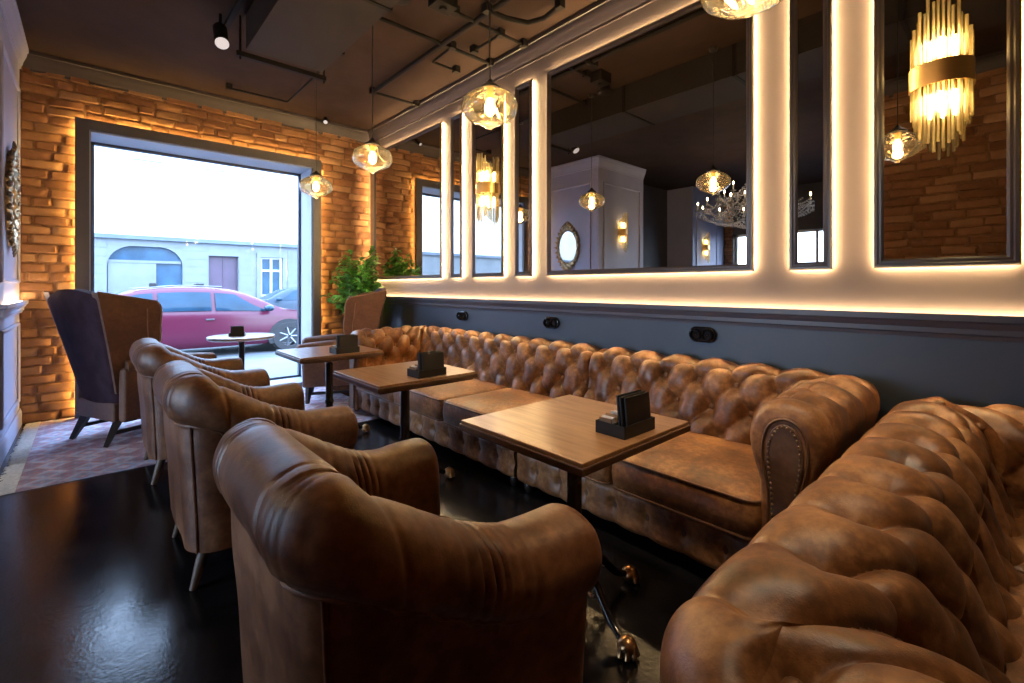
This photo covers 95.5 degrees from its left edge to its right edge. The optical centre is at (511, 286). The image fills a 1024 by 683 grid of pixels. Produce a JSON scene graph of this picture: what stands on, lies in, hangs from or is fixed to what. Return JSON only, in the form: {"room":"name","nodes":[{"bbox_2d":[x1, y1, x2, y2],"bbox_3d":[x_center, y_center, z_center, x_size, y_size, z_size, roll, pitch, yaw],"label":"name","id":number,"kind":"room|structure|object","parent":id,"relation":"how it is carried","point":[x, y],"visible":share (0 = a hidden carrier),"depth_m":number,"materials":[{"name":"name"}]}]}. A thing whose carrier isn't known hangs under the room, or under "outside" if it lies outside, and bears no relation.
{"room":"bar","nodes":[
{"label":"bar","id":0,"kind":"room"},
{"bbox_2d":[0,11,19,440],"bbox_3d":[-4.668,-0.470,3.379,1.420,3.540,1.476,0,0,-42],"label":"wall","id":1,"kind":"structure","parent":0,"point":[9,68],"depth_m":3.72,"materials":[{"name":"paint"}]},
{"bbox_2d":[0,305,7,318],"bbox_3d":[-4.149,0.185,2.838,1.462,0.115,0.062,0,0,-42],"label":"rail","id":2,"kind":"object","parent":1,"relation":"attached to","point":[3,308],"visible":1,"depth_m":3.30,"materials":[{"name":"paint"}]},
{"bbox_2d":[0,408,21,466],"bbox_3d":[-4.150,1.225,3.849,0.018,0.150,1.474,0,0,-42],"label":"baseboard","id":3,"kind":"structure","parent":1,"relation":"attached to","point":[11,432],"depth_m":3.76,"materials":[{"name":"paint"}]},
{"bbox_2d":[4,141,20,256],"bbox_3d":[-4.110,-0.720,3.833,0.052,0.958,0.613,0,0,-42],"label":"oval mirror","id":4,"kind":"object","parent":1,"relation":"attached to","point":[11,192],"visible":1,"depth_m":3.74,"materials":[{"name":"silver glass"}]},
{"bbox_2d":[0,0,28,68],"bbox_3d":[-4.116,-2.146,3.847,0.066,0.181,1.522,0,0,-42],"label":"crown molding","id":5,"kind":"structure","parent":1,"relation":"attached to","point":[9,10],"depth_m":3.84,"materials":[{"name":"paint"}]},
{"bbox_2d":[0,300,28,320],"bbox_3d":[-4.109,0.185,3.836,0.062,0.115,1.488,0,0,-42],"label":"rail","id":6,"kind":"object","parent":1,"relation":"attached to","point":[14,308],"visible":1,"depth_m":3.74,"materials":[{"name":"paint"}]},
{"bbox_2d":[19,66,369,423],"bbox_3d":[-3.516,-0.470,5.708,4.055,3.540,0.489,0,0,-42],"label":"wall","id":7,"kind":"structure","parent":0,"point":[50,103],"depth_m":4.61,"materials":[{"name":"brick"}]},
{"bbox_2d":[21,50,368,142],"bbox_3d":[-3.331,-2.146,5.541,3.505,0.181,0.066,0,0,-42],"label":"crown molding","id":8,"kind":"structure","parent":7,"relation":"attached to","point":[39,62],"depth_m":5.16,"materials":[{"name":"paint"}]},
{"bbox_2d":[75,117,320,417],"bbox_3d":[-3.602,-0.185,5.572,2.380,2.969,0.574,0,0,-42],"label":"window","id":9,"kind":"structure","parent":7,"relation":"in","point":[89,133],"depth_m":5.42,"materials":[{"name":"paint"}]},
{"bbox_2d":[16,0,597,129],"bbox_3d":[-2.288,-2.315,0.778,8.855,0.150,9.026,0,0,-42],"label":"ceiling","id":10,"kind":"structure","parent":0,"point":[169,41],"depth_m":4.37,"materials":[{"name":"paint"}]},
{"bbox_2d":[213,13,228,49],"bbox_3d":[-2.377,-2.082,3.794,0.104,0.316,0.227,0,0,-38],"label":"ceiling spotlight","id":11,"kind":"object","parent":10,"relation":"attached to","point":[220,33],"visible":1,"depth_m":3.75,"materials":[{"name":"paint"}]},
{"bbox_2d":[214,0,244,47],"bbox_3d":[-1.511,-2.223,2.949,0.040,0.035,3.600,0,0,-42],"label":"track","id":12,"kind":"object","parent":10,"relation":"attached to","point":[238,4],"visible":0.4,"depth_m":3.77,"materials":[{"name":"metal"}]},
{"bbox_2d":[235,15,325,83],"bbox_3d":[-2.001,-2.060,4.070,0.730,0.360,0.040,0,0,-42],"label":"conduit","id":13,"kind":"object","parent":10,"relation":"hanging from","point":[241,54],"visible":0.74,"depth_m":4.01,"materials":[{"name":"metal"}]},
{"bbox_2d":[225,52,344,102],"bbox_3d":[-2.364,-2.203,4.737,0.660,0.065,1.656,0,0,-42],"label":"conduit","id":14,"kind":"object","parent":10,"relation":"attached to","point":[228,86],"visible":0.61,"depth_m":5.19,"materials":[{"name":"metal"}]},
{"bbox_2d":[299,171,332,198],"bbox_3d":[-1.902,-1.545,4.511,0.305,1.390,0.303,0,0,-42],"label":"pendant lamp","id":15,"kind":"object","parent":10,"relation":"hanging from","point":[315,177],"visible":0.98,"depth_m":4.55,"materials":[{"name":"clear glass"}]},
{"bbox_2d":[246,0,399,71],"bbox_3d":[-0.381,-2.090,2.286,0.639,0.300,4.700,0,0,-42],"label":"ceiling panel","id":16,"kind":"object","parent":10,"relation":"attached to","point":[311,34],"visible":1,"depth_m":3.51,"materials":[{"name":"paint"}]},
{"bbox_2d":[323,117,327,123],"bbox_3d":[-2.452,-2.186,6.110,0.052,0.117,0.127,0,0,-22],"label":"ceiling spotlight","id":17,"kind":"object","parent":10,"relation":"attached to","point":[325,120],"visible":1,"depth_m":6.08,"materials":[{"name":"paint"}]},
{"bbox_2d":[352,26,392,173],"bbox_3d":[-1.083,-1.558,3.607,0.305,1.363,0.303,0,0,-42],"label":"pendant lamp","id":18,"kind":"object","parent":10,"relation":"hanging from","point":[373,147],"visible":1,"depth_m":3.64,"materials":[{"name":"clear glass"}]},
{"bbox_2d":[369,87,419,107],"bbox_3d":[-1.360,-2.203,5.416,0.612,0.065,0.060,0,0,-42],"label":"conduit","id":19,"kind":"object","parent":10,"relation":"attached to","point":[415,103],"visible":0.85,"depth_m":5.43,"materials":[{"name":"metal"}]},
{"bbox_2d":[396,0,411,4],"bbox_3d":[-0.838,-2.190,3.478,0.180,0.100,0.180,0,0,-42],"label":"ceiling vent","id":20,"kind":"object","parent":10,"relation":"in","point":[401,2],"visible":0.68,"depth_m":3.50,"materials":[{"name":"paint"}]},
{"bbox_2d":[379,17,493,66],"bbox_3d":[-0.718,-2.203,4.117,1.405,0.065,0.060,0,0,-42],"label":"conduit","id":21,"kind":"object","parent":10,"relation":"attached to","point":[385,20],"visible":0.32,"depth_m":4.10,"materials":[{"name":"metal"}]},
{"bbox_2d":[373,0,511,93],"bbox_3d":[-0.011,-2.201,3.516,0.060,0.068,4.686,0,0,-42],"label":"conduit","id":22,"kind":"object","parent":10,"relation":"attached to","point":[501,3],"visible":0.92,"depth_m":4.19,"materials":[{"name":"metal"}]},
{"bbox_2d":[428,0,457,15],"bbox_3d":[-0.527,-2.175,3.553,0.180,0.130,0.140,0,0,-42],"label":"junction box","id":23,"kind":"object","parent":10,"relation":"attached to","point":[446,7],"visible":1,"depth_m":3.53,"materials":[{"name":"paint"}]},
{"bbox_2d":[432,41,459,73],"bbox_3d":[-0.557,-2.203,4.482,0.362,0.065,0.419,0,0,-42],"label":"conduit","id":24,"kind":"object","parent":10,"relation":"attached to","point":[455,69],"visible":0.94,"depth_m":4.50,"materials":[{"name":"metal"}]},
{"bbox_2d":[470,27,504,54],"bbox_3d":[-0.227,-2.203,4.180,0.060,0.065,0.437,0,0,-42],"label":"conduit","id":25,"kind":"object","parent":10,"relation":"attached to","point":[474,48],"visible":0.94,"depth_m":4.17,"materials":[{"name":"metal"}]},
{"bbox_2d":[450,6,527,48],"bbox_3d":[-0.176,-2.203,3.959,0.813,0.065,0.060,0,0,-42],"label":"conduit","id":26,"kind":"object","parent":10,"relation":"attached to","point":[523,43],"visible":0.76,"depth_m":3.95,"materials":[{"name":"metal"}]},
{"bbox_2d":[462,0,517,129],"bbox_3d":[-0.121,-1.550,2.546,0.307,1.380,0.304,0,0,-42],"label":"pendant lamp","id":27,"kind":"object","parent":10,"relation":"hanging from","point":[489,91],"visible":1,"depth_m":2.58,"materials":[{"name":"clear glass"}]},
{"bbox_2d":[482,0,564,25],"bbox_3d":[0.096,-2.182,3.715,0.651,0.066,0.272,0,0,5],"label":"conduit","id":28,"kind":"object","parent":10,"relation":"attached to","point":[559,4],"visible":0.95,"depth_m":3.70,"materials":[{"name":"metal"}]},
{"bbox_2d":[700,0,782,19],"bbox_3d":[0.784,-1.569,1.547,0.307,1.343,0.304,0,0,-42],"label":"pendant lamp","id":29,"kind":"object","parent":10,"relation":"hanging from","point":[712,7],"visible":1,"depth_m":1.68,"materials":[{"name":"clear glass"}]},
{"bbox_2d":[0,385,715,682],"bbox_3d":[-2.338,1.360,0.834,8.855,0.120,9.176,0,0,-42],"label":"floor","id":30,"kind":"structure","parent":0,"point":[95,581],"depth_m":2.02,"materials":[{"name":"black wood"}]},
{"bbox_2d":[0,386,380,495],"bbox_3d":[-2.895,1.296,4.528,2.710,0.008,2.064,0,0,-42],"label":"rug","id":31,"kind":"object","parent":30,"relation":"on","point":[44,455],"visible":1,"depth_m":3.62,"materials":[{"name":"grey carpet"}]},
{"bbox_2d":[43,289,216,447],"bbox_3d":[-3.362,0.662,4.150,0.876,1.284,0.981,0,0,24],"label":"chair","id":32,"kind":"object","parent":31,"relation":"on","point":[97,331],"visible":0.78,"depth_m":3.78,"materials":[{"name":"fabric"}]},
{"bbox_2d":[206,333,274,369],"bbox_3d":[-2.878,0.907,4.949,0.640,0.774,0.640,0,0,-42],"label":"round table","id":33,"kind":"object","parent":31,"relation":"on","point":[241,340],"visible":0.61,"depth_m":4.84,"materials":[{"name":"wood"}]},
{"bbox_2d":[228,326,245,336],"bbox_3d":[-2.899,0.467,4.902,0.144,0.107,0.094,0,0,-22],"label":"caddy","id":34,"kind":"object","parent":33,"relation":"on","point":[235,330],"visible":1,"depth_m":4.87,"materials":[{"name":"black wood"}]},
{"bbox_2d":[228,332,245,336],"bbox_3d":[-2.899,0.503,4.902,0.144,0.033,0.094,0,0,-22],"label":"tray","id":35,"kind":"object","parent":34,"relation":"on","point":[230,334],"depth_m":4.86,"materials":[{"name":"black wood"}]},
{"bbox_2d":[296,288,386,403],"bbox_3d":[-2.002,0.662,5.530,0.981,1.284,0.876,0,0,-19],"label":"chair","id":36,"kind":"object","parent":31,"relation":"on","point":[364,310],"visible":0.59,"depth_m":5.19,"materials":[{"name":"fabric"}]},
{"bbox_2d":[129,338,269,484],"bbox_3d":[-2.341,0.837,3.451,0.765,0.933,0.987,0,0,-42],"label":"armchair","id":37,"kind":"object","parent":30,"relation":"on","point":[147,355],"visible":0.39,"depth_m":3.06,"materials":[{"name":"leather"}]},
{"bbox_2d":[152,360,357,590],"bbox_3d":[-1.353,0.837,2.390,0.765,0.933,0.987,0,0,-42],"label":"armchair","id":38,"kind":"object","parent":30,"relation":"on","point":[200,406],"visible":0.63,"depth_m":1.99,"materials":[{"name":"leather"}]},
{"bbox_2d":[275,345,383,431],"bbox_3d":[-1.576,0.925,4.010,0.690,0.754,0.682,0,0,-42],"label":"pedestal table","id":39,"kind":"object","parent":30,"relation":"on","point":[319,354],"visible":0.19,"depth_m":3.92,"materials":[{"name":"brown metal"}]},
{"bbox_2d":[329,334,359,353],"bbox_3d":[-1.394,0.474,3.872,0.130,0.148,0.200,0,0,45],"label":"caddy","id":40,"kind":"object","parent":39,"relation":"on","point":[348,343],"visible":1,"depth_m":3.83,"materials":[{"name":"black wood"}]},
{"bbox_2d":[329,346,359,353],"bbox_3d":[-1.394,0.525,3.872,0.130,0.046,0.200,0,0,45],"label":"tray","id":41,"kind":"object","parent":40,"relation":"on","point":[333,349],"depth_m":3.82,"materials":[{"name":"black wood"}]},
{"bbox_2d":[321,245,383,314],"bbox_3d":[-2.115,0.369,6.141,0.748,1.862,0.706,0,0,-42],"label":"potted plant","id":42,"kind":"object","parent":30,"relation":"on","point":[364,283],"visible":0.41,"depth_m":6.15,"materials":[{"name":"green plant"}]},
{"bbox_2d":[333,361,477,477],"bbox_3d":[-0.694,0.925,3.015,0.690,0.754,0.682,0,0,-42],"label":"pedestal table","id":43,"kind":"object","parent":30,"relation":"on","point":[388,378],"visible":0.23,"depth_m":2.92,"materials":[{"name":"brown wood"}]},
{"bbox_2d":[407,350,445,378],"bbox_3d":[-0.526,0.474,2.877,0.130,0.148,0.200,0,0,45],"label":"caddy","id":44,"kind":"object","parent":43,"relation":"on","point":[430,363],"visible":1,"depth_m":2.83,"materials":[{"name":"black wood"}]},
{"bbox_2d":[407,367,445,378],"bbox_3d":[-0.526,0.525,2.877,0.130,0.046,0.200,0,0,45],"label":"tray","id":45,"kind":"object","parent":44,"relation":"on","point":[416,372],"depth_m":2.82,"materials":[{"name":"black wood"}]},
{"bbox_2d":[212,418,601,682],"bbox_3d":[-0.361,0.837,1.318,0.765,0.933,0.987,0,0,-42],"label":"armchair","id":46,"kind":"object","parent":30,"relation":"on","point":[349,568],"visible":1,"depth_m":0.99,"materials":[{"name":"leather"}]},
{"bbox_2d":[348,325,599,485],"bbox_3d":[-0.507,0.867,4.233,1.012,0.867,2.574,0,0,-42],"label":"sofa","id":47,"kind":"object","parent":30,"relation":"on","point":[516,371],"visible":0.68,"depth_m":3.85,"materials":[{"name":"leather"}]},
{"bbox_2d":[357,386,393,400],"bbox_3d":[-1.059,0.939,4.624,0.718,0.198,0.774,0,0,-42],"label":"seat cushion","id":48,"kind":"object","parent":47,"relation":"on","point":[384,397],"depth_m":4.34,"materials":[{"name":"leather"}]},
{"bbox_2d":[393,379,505,419],"bbox_3d":[-0.539,0.939,4.050,0.718,0.198,0.774,0,0,-42],"label":"seat cushion","id":49,"kind":"object","parent":47,"relation":"on","point":[426,402],"depth_m":3.80,"materials":[{"name":"leather"}]},
{"bbox_2d":[443,388,552,426],"bbox_3d":[-0.019,0.939,3.477,0.718,0.198,0.774,0,0,-42],"label":"seat cushion","id":50,"kind":"object","parent":47,"relation":"on","point":[456,409],"depth_m":3.45,"materials":[{"name":"leather"}]},
{"bbox_2d":[459,395,690,661],"bbox_3d":[0.255,0.925,1.900,0.690,0.754,0.682,0,0,-42],"label":"pedestal table","id":51,"kind":"object","parent":30,"relation":"on","point":[559,432],"visible":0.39,"depth_m":1.76,"materials":[{"name":"brown wood"}]},
{"bbox_2d":[596,389,654,439],"bbox_3d":[0.433,0.474,1.771,0.200,0.148,0.130,0,0,-42],"label":"caddy","id":52,"kind":"object","parent":51,"relation":"on","point":[632,417],"visible":1,"depth_m":1.72,"materials":[{"name":"black wood"}]},
{"bbox_2d":[517,347,879,569],"bbox_3d":[0.940,0.867,2.637,1.012,0.867,1.704,0,0,-42],"label":"sofa","id":53,"kind":"object","parent":30,"relation":"on","point":[760,434],"visible":0.73,"depth_m":2.21,"materials":[{"name":"leather"}]},
{"bbox_2d":[587,465,612,481],"bbox_3d":[0.511,0.939,2.892,0.718,0.198,0.726,0,0,-42],"label":"seat cushion","id":54,"kind":"object","parent":53,"relation":"on","point":[605,474],"depth_m":2.42,"materials":[{"name":"leather"}]},
{"bbox_2d":[611,431,761,537],"bbox_3d":[0.999,0.939,2.353,0.718,0.198,0.726,0,0,-42],"label":"seat cushion","id":55,"kind":"object","parent":53,"relation":"on","point":[709,479],"depth_m":2.15,"materials":[{"name":"leather"}]},
{"bbox_2d":[660,396,1023,682],"bbox_3d":[1.361,0.894,1.141,2.393,0.811,0.978,0,0,-42],"label":"sofa","id":56,"kind":"object","parent":30,"relation":"on","point":[902,561],"visible":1,"depth_m":0.95,"materials":[{"name":"leather"}]},
{"bbox_2d":[1004,573,1023,682],"bbox_3d":[1.460,0.939,1.032,0.637,0.198,0.683,0,0,-42],"label":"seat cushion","id":57,"kind":"object","parent":56,"relation":"on","point":[1013,654],"depth_m":1.14,"materials":[{"name":"leather"}]},
{"bbox_2d":[1011,508,1023,570],"bbox_3d":[1.932,0.939,1.460,0.637,0.198,0.683,0,0,-42],"label":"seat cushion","id":58,"kind":"object","parent":56,"relation":"on","point":[1017,531],"depth_m":1.56,"materials":[{"name":"leather"}]},
{"bbox_2d":[596,416,654,439],"bbox_3d":[0.433,0.525,1.771,0.200,0.046,0.130,0,0,-42],"label":"tray","id":59,"kind":"object","parent":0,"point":[612,426],"depth_m":1.71,"materials":[{"name":"black wood"}]},
{"bbox_2d":[370,0,1023,426],"bbox_3d":[0.896,-0.470,3.663,0.262,3.540,9.026,0,0,-42],"label":"wall","id":60,"kind":"structure","parent":0,"point":[978,373],"depth_m":2.75,"materials":[{"name":"paint"}]},
{"bbox_2d":[374,121,442,279],"bbox_3d":[-1.369,-0.991,5.956,0.039,1.795,1.714,0,0,-42],"label":"wall mirror","id":61,"kind":"object","parent":60,"relation":"attached to","point":[408,194],"visible":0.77,"depth_m":5.82,"materials":[{"name":"mirror"}]},
{"bbox_2d":[451,112,462,277],"bbox_3d":[-0.603,-0.991,5.110,0.039,1.795,0.211,0,0,-42],"label":"wall mirror","id":62,"kind":"object","parent":60,"relation":"attached to","point":[456,120],"visible":1,"depth_m":5.10,"materials":[{"name":"mirror"}]},
{"bbox_2d":[456,311,467,320],"bbox_3d":[-0.542,0.315,5.023,0.044,0.104,0.184,0,0,-42],"label":"wall socket","id":63,"kind":"object","parent":60,"relation":"attached to","point":[461,315],"visible":1,"depth_m":5.00,"materials":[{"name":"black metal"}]},
{"bbox_2d":[472,101,504,277],"bbox_3d":[-0.241,-0.991,4.711,0.039,1.795,0.506,0,0,-42],"label":"wall mirror","id":64,"kind":"object","parent":60,"relation":"attached to","point":[488,238],"visible":0.72,"depth_m":4.67,"materials":[{"name":"mirror"}]},
{"bbox_2d":[476,153,493,224],"bbox_3d":[-0.291,-0.978,4.666,0.119,0.718,0.232,0,0,-42],"label":"wall sconce","id":65,"kind":"object","parent":64,"relation":"attached to","point":[487,186],"visible":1,"depth_m":4.62,"materials":[{"name":"gold metal"}]},
{"bbox_2d":[368,0,654,140],"bbox_3d":[0.867,-2.146,3.469,0.066,0.181,8.776,0,0,-42],"label":"crown molding","id":66,"kind":"structure","parent":60,"relation":"attached to","point":[601,13],"depth_m":4.31,"materials":[{"name":"paint"}]},
{"bbox_2d":[515,79,533,276],"bbox_3d":[0.114,-0.991,4.318,0.039,1.795,0.234,0,0,-42],"label":"wall mirror","id":67,"kind":"object","parent":60,"relation":"attached to","point":[524,92],"visible":1,"depth_m":4.31,"materials":[{"name":"mirror"}]},
{"bbox_2d":[543,316,559,328],"bbox_3d":[0.338,0.315,4.052,0.044,0.104,0.184,0,0,-42],"label":"wall socket","id":68,"kind":"object","parent":60,"relation":"attached to","point":[548,322],"visible":1,"depth_m":4.03,"materials":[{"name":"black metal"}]},
{"bbox_2d":[543,318,549,326],"bbox_3d":[0.303,0.315,4.075,0.024,0.074,0.074,0,0,-42],"label":"outlet","id":69,"kind":"object","parent":68,"relation":"attached to","point":[546,322],"depth_m":4.08,"materials":[{"name":"black plastic"}]},
{"bbox_2d":[547,0,753,275],"bbox_3d":[0.893,-0.991,3.460,0.039,1.795,1.722,0,0,-42],"label":"wall mirror","id":70,"kind":"object","parent":60,"relation":"attached to","point":[650,130],"visible":1,"depth_m":3.31,"materials":[{"name":"mirror"}]},
{"bbox_2d":[689,326,716,342],"bbox_3d":[1.246,0.315,3.049,0.044,0.104,0.184,0,0,-42],"label":"wall socket","id":71,"kind":"object","parent":60,"relation":"attached to","point":[696,333],"visible":1,"depth_m":3.04,"materials":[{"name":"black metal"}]},
{"bbox_2d":[689,329,700,339],"bbox_3d":[1.212,0.315,3.072,0.024,0.074,0.074,0,0,-42],"label":"outlet","id":72,"kind":"object","parent":71,"relation":"attached to","point":[695,334],"depth_m":3.07,"materials":[{"name":"black plastic"}]},
{"bbox_2d":[701,330,712,340],"bbox_3d":[1.266,0.315,3.013,0.024,0.074,0.074,0,0,-42],"label":"outlet","id":73,"kind":"object","parent":71,"relation":"attached to","point":[706,335],"depth_m":3.02,"materials":[{"name":"black plastic"}]},
{"bbox_2d":[384,296,1023,342],"bbox_3d":[0.879,0.185,3.459,0.062,0.115,8.746,0,0,-42],"label":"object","id":74,"kind":"object","parent":60,"relation":"attached to","point":[953,326],"visible":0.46,"depth_m":2.69,"materials":[{"name":"paint"}]},
{"bbox_2d":[789,0,832,269],"bbox_3d":[1.671,-0.991,2.601,0.039,1.795,0.212,0,0,-42],"label":"wall mirror","id":75,"kind":"object","parent":60,"relation":"attached to","point":[810,21],"visible":1,"depth_m":2.59,"materials":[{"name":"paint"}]},
{"bbox_2d":[873,0,1021,267],"bbox_3d":[2.033,-0.991,2.201,0.039,1.795,0.514,0,0,-42],"label":"wall mirror","id":76,"kind":"object","parent":60,"relation":"attached to","point":[959,203],"visible":0.96,"depth_m":2.18,"materials":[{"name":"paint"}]},
{"bbox_2d":[908,0,974,152],"bbox_3d":[1.983,-0.978,2.156,0.119,0.718,0.232,0,0,-42],"label":"wall sconce","id":77,"kind":"object","parent":76,"relation":"attached to","point":[939,74],"visible":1,"depth_m":2.12,"materials":[{"name":"gold glass"}]},
{"label":"outside","id":78,"kind":"structure","parent":0,"visible":0},
{"bbox_2d":[181,342,290,359],"bbox_3d":[-13.430,1.530,14.821,120.000,0.180,120.000,0,0,-42],"label":"ground","id":79,"kind":"structure","parent":78,"point":[252,351],"depth_m":10.31,"materials":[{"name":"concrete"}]},
{"bbox_2d":[94,146,296,297],"bbox_3d":[-15.273,-5.080,22.812,52.000,13.000,0.680,0,0,-42],"label":"building","id":80,"kind":"structure","parent":79,"relation":"on","point":[161,220],"depth_m":22.38,"materials":[{"name":"paint"}]},
{"bbox_2d":[116,283,296,349],"bbox_3d":[-6.605,0.681,10.209,4.347,1.517,2.310,0,0,-42],"label":"car","id":81,"kind":"object","parent":79,"relation":"on","point":[191,314],"visible":0.53,"depth_m":9.50,"materials":[{"name":"red paint"}]},
{"bbox_2d":[264,305,273,310],"bbox_3d":[-5.256,0.467,10.041,0.244,0.142,0.203,0,0,33],"label":"mirror","id":82,"kind":"object","parent":81,"relation":"attached to","point":[269,307],"depth_m":9.96,"materials":[{"name":"glass"}]},
{"bbox_2d":[259,286,296,309],"bbox_3d":[-8.618,0.681,18.505,4.347,1.517,2.310,0,0,-42],"label":"car","id":83,"kind":"object","parent":79,"relation":"on","point":[286,298],"visible":0.14,"depth_m":17.54,"materials":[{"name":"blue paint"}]},
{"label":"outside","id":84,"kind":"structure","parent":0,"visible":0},
{"bbox_2d":[245,357,296,376],"bbox_3d":[0.373,1.400,11.502,44.000,0.080,2.855,0,0,-42],"label":"pavement","id":85,"kind":"structure","parent":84,"point":[274,366],"depth_m":8.01,"materials":[{"name":"concrete"}]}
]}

